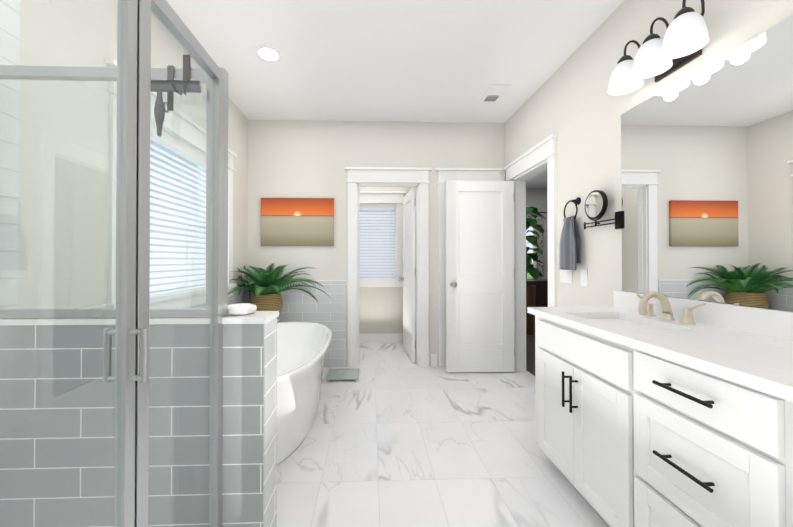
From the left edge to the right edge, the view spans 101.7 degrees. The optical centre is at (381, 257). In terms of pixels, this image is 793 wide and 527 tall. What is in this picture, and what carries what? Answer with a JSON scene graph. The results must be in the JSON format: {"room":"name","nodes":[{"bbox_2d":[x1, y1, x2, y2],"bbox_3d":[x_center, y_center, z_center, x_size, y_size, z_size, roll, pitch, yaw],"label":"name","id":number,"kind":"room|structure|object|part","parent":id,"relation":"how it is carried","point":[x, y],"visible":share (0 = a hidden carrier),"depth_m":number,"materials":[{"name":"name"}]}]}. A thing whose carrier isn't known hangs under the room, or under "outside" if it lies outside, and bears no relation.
{"room":"bathroom","nodes":[
{"label":"bathroom","id":0,"kind":"room"},
{"bbox_2d":[18,0,247,308],"bbox_3d":[-1.494,-0.167,1.680,0.160,2.735,6.010,0,0,-2],"label":"wall","id":1,"kind":"structure","parent":0,"point":[237,132],"depth_m":1.48,"materials":[{"name":"white paint"}]},
{"bbox_2d":[0,0,19,308],"bbox_3d":[-1.356,-0.180,0.018,0.008,2.735,2.437,0,0,-2],"label":"shower wall tile","id":2,"kind":"structure","parent":1,"relation":"attached to","point":[5,32],"depth_m":1.21,"materials":[{"name":"white tile"}]},
{"bbox_2d":[74,280,248,308],"bbox_3d":[-1.432,0.723,2.389,0.012,0.965,2.305,0,0,-2],"label":"tile wainscot","id":3,"kind":"structure","parent":1,"relation":"attached to","point":[243,297],"depth_m":3.21,"materials":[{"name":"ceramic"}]},
{"bbox_2d":[105,58,236,308],"bbox_3d":[-1.463,-0.322,2.398,0.150,1.375,1.520,0,0,-2],"label":"window","id":4,"kind":"structure","parent":1,"relation":"in","point":[232,155],"depth_m":2.17,"materials":[{"name":"white wood"}]},
{"bbox_2d":[149,123,205,295],"bbox_3d":[-1.493,-0.284,2.397,0.100,1.090,1.230,0,0,-2],"label":"window blinds","id":5,"kind":"object","parent":4,"relation":"attached to","point":[152,206],"depth_m":2.30,"materials":[{"name":"white plastic"}]},
{"bbox_2d":[0,311,278,526],"bbox_3d":[-0.897,0.704,1.181,0.986,0.985,0.157,0,0,-2],"label":"wall","id":6,"kind":"structure","parent":0,"point":[249,448],"depth_m":1.11,"materials":[{"name":"grey tile"}]},
{"bbox_2d":[228,303,256,314],"bbox_3d":[-0.529,0.192,1.209,0.116,0.038,0.116,0,0,-2],"label":"towel","id":7,"kind":"object","parent":6,"relation":"on","point":[241,308],"visible":0.85,"depth_m":1.17,"materials":[{"name":"white fabric"}]},
{"bbox_2d":[249,292,282,316],"bbox_3d":[-1.200,0.505,3.356,0.336,0.262,0.336,0,0,-2],"label":"basket","id":8,"kind":"object","parent":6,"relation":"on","point":[265,301],"depth_m":3.23,"materials":[{"name":"brown wicker"}]},
{"bbox_2d":[247,120,504,366],"bbox_3d":[-0.043,-0.153,3.649,2.870,2.735,0.110,0,0,-2],"label":"wall","id":9,"kind":"structure","parent":0,"point":[300,158],"depth_m":3.58,"materials":[{"name":"white paint"}]},
{"bbox_2d":[261,198,333,245],"bbox_3d":[-0.925,-0.389,3.550,0.794,0.523,0.031,0,0,-2],"label":"framed picture","id":10,"kind":"object","parent":9,"relation":"attached to","point":[297,221],"visible":1,"depth_m":3.54},
{"bbox_2d":[249,280,345,366],"bbox_3d":[-0.921,0.732,3.553,1.050,0.965,0.012,0,0,-2],"label":"tile wainscot","id":11,"kind":"structure","parent":9,"relation":"attached to","point":[323,309],"depth_m":3.56,"materials":[{"name":"grey tile"}]},
{"bbox_2d":[398,187,415,362],"bbox_3d":[0.319,0.202,4.018,0.175,2.008,0.668,0,0,-2],"label":"room door","id":12,"kind":"structure","parent":9,"relation":"in","point":[409,294],"depth_m":3.93,"materials":[{"name":"white wood"}]},
{"bbox_2d":[345,167,505,367],"bbox_3d":[0.502,0.110,3.645,1.820,2.210,0.160,0,0,-2],"label":"trim","id":13,"kind":"structure","parent":9,"relation":"attached to","point":[416,177],"depth_m":3.59,"materials":[{"name":"white wood"}]},
{"bbox_2d":[359,187,411,333],"bbox_3d":[-0.077,-0.145,4.673,2.870,2.735,0.120,0,0,-2],"label":"wall","id":14,"kind":"structure","parent":0,"point":[380,310],"depth_m":4.61,"materials":[{"name":"white paint"}]},
{"bbox_2d":[359,204,394,278],"bbox_3d":[-0.115,-0.220,4.665,0.629,1.081,0.095,0,0,-2],"label":"window blinds","id":15,"kind":"object","parent":14,"relation":"attached to","point":[377,247],"visible":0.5,"depth_m":4.64,"materials":[{"name":"white plastic"}]},
{"bbox_2d":[359,333,402,342],"bbox_3d":[-0.150,1.155,4.593,1.220,0.135,0.016,0,0,-2],"label":"baseboard","id":16,"kind":"structure","parent":14,"relation":"attached to","point":[383,338],"depth_m":4.59,"materials":[{"name":"white wood"}]},
{"bbox_2d":[359,191,405,286],"bbox_3d":[-0.114,-0.258,4.633,0.903,1.360,0.140,0,0,-2],"label":"trim","id":17,"kind":"structure","parent":14,"relation":"attached to","point":[382,197],"depth_m":4.60,"materials":[{"name":"white wood"}]},
{"bbox_2d":[166,0,624,187],"bbox_3d":[1.657,-1.583,3.210,7.100,0.120,9.000,0,0,-2],"label":"ceiling","id":18,"kind":"structure","parent":0,"point":[406,60],"depth_m":2.40,"materials":[{"name":"white paint"}]},
{"bbox_2d":[255,45,281,61],"bbox_3d":[-0.848,-1.526,2.420,0.196,0.006,0.196,0,0,-2],"label":"recessed light","id":19,"kind":"object","parent":18,"relation":"in","point":[267,53],"visible":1,"depth_m":2.41,"materials":[{"name":"white plastic"}]},
{"bbox_2d":[479,84,510,102],"bbox_3d":[1.051,-1.519,3.005,0.180,0.010,0.320,0,0,-2],"label":"fan","id":20,"kind":"object","parent":18,"relation":"attached to","point":[494,93],"visible":1,"depth_m":2.98,"materials":[{"name":"white plastic"}]},
{"bbox_2d":[415,187,415,257],"bbox_3d":[0.515,-0.149,4.173,0.120,2.735,0.900,0,0,-2],"label":"wall","id":21,"kind":"structure","parent":0,"point":[415,187],"depth_m":4.44,"materials":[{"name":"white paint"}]},
{"bbox_2d":[276,343,609,526],"bbox_3d":[1.657,1.272,3.189,7.100,0.120,9.000,0,0,-2],"label":"floor","id":22,"kind":"structure","parent":0,"point":[396,436],"depth_m":1.93,"materials":[{"name":"white tile"}]},
{"bbox_2d":[0,0,228,526],"bbox_3d":[-0.907,0.235,-0.013,0.886,1.905,2.332,0,0,-2],"label":"shower enclosure","id":23,"kind":"object","parent":22,"relation":"on","point":[135,77],"visible":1,"depth_m":0.74,"materials":[{"name":"clear glass"}]},
{"bbox_2d":[277,322,331,464],"bbox_3d":[-0.854,0.926,2.429,0.910,0.560,1.700,0,0,-2],"label":"freestanding tub","id":24,"kind":"object","parent":22,"relation":"on","point":[302,348],"visible":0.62,"depth_m":2.14,"materials":[{"name":"white ceramic"}]},
{"bbox_2d":[325,368,358,381],"bbox_3d":[-0.392,1.198,3.292,0.320,0.028,0.300,0,0,-2],"label":"bathroom scale","id":25,"kind":"object","parent":22,"relation":"on","point":[344,374],"visible":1,"depth_m":3.26,"materials":[{"name":"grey glass"}]},
{"bbox_2d":[527,310,792,526],"bbox_3d":[1.188,0.763,1.026,0.576,0.865,1.860,0,0,-2],"label":"bathroom vanity","id":26,"kind":"object","parent":22,"relation":"on","point":[654,409],"depth_m":1.10,"materials":[{"name":"white wood"}]},
{"bbox_2d":[527,306,792,397],"bbox_3d":[1.197,0.313,1.030,0.558,0.035,1.890,0,0,-2],"label":"countertop","id":27,"kind":"structure","parent":26,"relation":"on","point":[761,359],"depth_m":1.11,"materials":[{"name":"white stone"}]},
{"bbox_2d":[579,314,674,329],"bbox_3d":[1.156,0.388,1.548,0.324,0.132,0.464,0,0,-2],"label":"sink","id":28,"kind":"object","parent":27,"relation":"in","point":[631,323],"depth_m":1.64,"materials":[{"name":"white ceramic"}]},
{"bbox_2d":[635,291,706,325],"bbox_3d":[1.323,0.231,1.554,0.168,0.136,0.355,0,0,-2],"label":"faucet","id":29,"kind":"object","parent":27,"relation":"on","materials":[{"name":"gold metal"}]},
{"bbox_2d":[526,331,534,375],"bbox_3d":[3.350,1.214,4.346,3.640,0.012,6.800,0,0,-2],"label":"floor","id":30,"kind":"structure","parent":0,"point":[530,353],"depth_m":4.05,"materials":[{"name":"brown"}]},
{"bbox_2d":[526,206,545,334],"bbox_3d":[2.307,0.199,5.177,0.624,2.030,0.622,0,0,-2],"label":"planter","id":31,"kind":"object","parent":30,"relation":"on","point":[535,273],"visible":0.4,"depth_m":5.04,"materials":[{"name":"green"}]},
{"bbox_3d":[2.303,0.833,5.165,0.310,0.760,0.310,0,0,-2],"label":"pot","id":32,"kind":"part","parent":31,"relation":"part of","materials":[{"name":"brown"}]},
{"bbox_2d":[527,279,547,306],"bbox_3d":[2.976,0.840,6.452,1.050,0.768,0.530,0,0,-2],"label":"dresser","id":33,"kind":"object","parent":30,"relation":"on","point":[541,296],"visible":0.14,"depth_m":6.19,"materials":[{"name":"brown wood"}]},
{"bbox_2d":[526,188,547,278],"bbox_3d":[3.148,-0.127,7.011,3.450,2.735,0.120,0,0,-2],"label":"wall","id":34,"kind":"structure","parent":0,"point":[536,198],"depth_m":6.96,"materials":[{"name":"white paint"}]},
{"bbox_2d":[526,227,534,278],"bbox_3d":[2.633,-0.210,6.994,1.400,1.400,0.040,0,0,-2],"label":"bedroom window","id":35,"kind":"structure","parent":34,"relation":"in","point":[533,246],"depth_m":7.00,"materials":[{"name":"white"}]},
{"bbox_2d":[527,212,546,278],"bbox_3d":[2.663,0.033,6.861,1.750,2.012,0.044,0,0,-2],"label":"curtain valance","id":36,"kind":"object","parent":34,"relation":"attached to","point":[540,243],"visible":0.08,"depth_m":6.88,"materials":[{"name":"grey fabric"}]},
{"bbox_2d":[505,0,792,311],"bbox_3d":[1.489,-0.159,2.834,0.140,2.735,8.120,0,0,-2],"label":"wall","id":37,"kind":"structure","parent":0,"point":[575,106],"depth_m":2.12,"materials":[{"name":"white paint"}]},
{"bbox_2d":[446,180,514,372],"bbox_3d":[1.036,0.197,3.399,0.720,2.008,0.175,0,0,-2],"label":"bedroom door","id":38,"kind":"structure","parent":37,"relation":"in","point":[480,330],"depth_m":3.39,"materials":[{"name":"white wood"}]},
{"bbox_2d":[503,133,557,371],"bbox_3d":[1.458,0.106,3.089,0.185,2.210,0.985,0,0,-2],"label":"trim","id":39,"kind":"structure","parent":37,"relation":"attached to","point":[535,160],"depth_m":3.32,"materials":[{"name":"white wood"}]},
{"bbox_2d":[560,269,571,282],"bbox_3d":[1.425,0.136,2.494,0.009,0.120,0.150,0,0,-2],"label":"switch plate","id":40,"kind":"object","parent":37,"relation":"attached to","point":[565,276],"depth_m":2.48,"materials":[{"name":"white plastic"}]},
{"bbox_2d":[559,197,580,269],"bbox_3d":[1.394,-0.172,2.389,0.078,0.528,0.236,0,0,-2],"label":"towel ring","id":41,"kind":"object","parent":37,"relation":"attached to","point":[570,249],"visible":1,"depth_m":2.35,"materials":[{"name":"black"}]},
{"bbox_2d":[580,269,587,286],"bbox_3d":[1.432,0.145,2.284,0.009,0.120,0.070,0,0,-2],"label":"switch plate","id":42,"kind":"object","parent":37,"relation":"attached to","point":[583,272],"depth_m":2.27,"materials":[{"name":"white plastic"}]},
{"bbox_2d":[584,190,622,228],"bbox_3d":[1.409,-0.303,2.085,0.068,0.262,0.316,0,0,-2],"label":"magnifying mirror","id":43,"kind":"object","parent":37,"relation":"attached to","point":[596,203],"visible":1,"depth_m":2.06,"materials":[{"name":"black mirror"}]},
{"bbox_2d":[608,0,708,95],"bbox_3d":[1.353,-1.050,1.585,0.212,0.263,0.486,0,0,-2],"label":"sconce","id":44,"kind":"object","parent":37,"relation":"attached to","point":[684,41],"visible":1,"depth_m":1.53,"materials":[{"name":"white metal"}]},
{"bbox_2d":[614,290,792,341],"bbox_3d":[1.466,0.245,1.039,0.020,0.100,1.890,0,0,-2],"label":"backsplash","id":45,"kind":"structure","parent":37,"relation":"attached to","point":[779,324],"depth_m":1.29,"materials":[{"name":"white stone"}]},
{"bbox_2d":[621,15,792,311],"bbox_3d":[1.474,-0.336,1.020,0.007,1.057,1.833,0,0,-2],"label":"wall mirror","id":46,"kind":"object","parent":37,"relation":"attached to","point":[707,175],"visible":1,"depth_m":1.40,"materials":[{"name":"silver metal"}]},
{"bbox_3d":[-1.200,0.925,3.353,0.260,0.575,0.260,0,0,-2],"label":"plant stand","id":47,"kind":"object","parent":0,"visible":0},
{"bbox_2d":[228,263,329,316],"bbox_3d":[-0.973,0.344,3.139,0.913,0.581,0.787,0,0,-2],"label":"fern plant","id":48,"kind":"object","parent":47,"relation":"on","point":[265,290],"visible":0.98,"depth_m":3.24,"materials":[{"name":"green plant"}]},
{"label":"outside","id":49,"kind":"structure","parent":0,"visible":0},
{"bbox_2d":[150,139,197,257],"bbox_3d":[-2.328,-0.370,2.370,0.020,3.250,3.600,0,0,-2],"label":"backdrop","id":50,"kind":"structure","parent":49,"point":[166,149],"depth_m":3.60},
{"bbox_2d":[526,226,531,277],"bbox_3d":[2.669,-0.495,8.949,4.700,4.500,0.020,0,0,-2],"label":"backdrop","id":51,"kind":"structure","parent":49,"point":[528,245],"depth_m":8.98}
]}

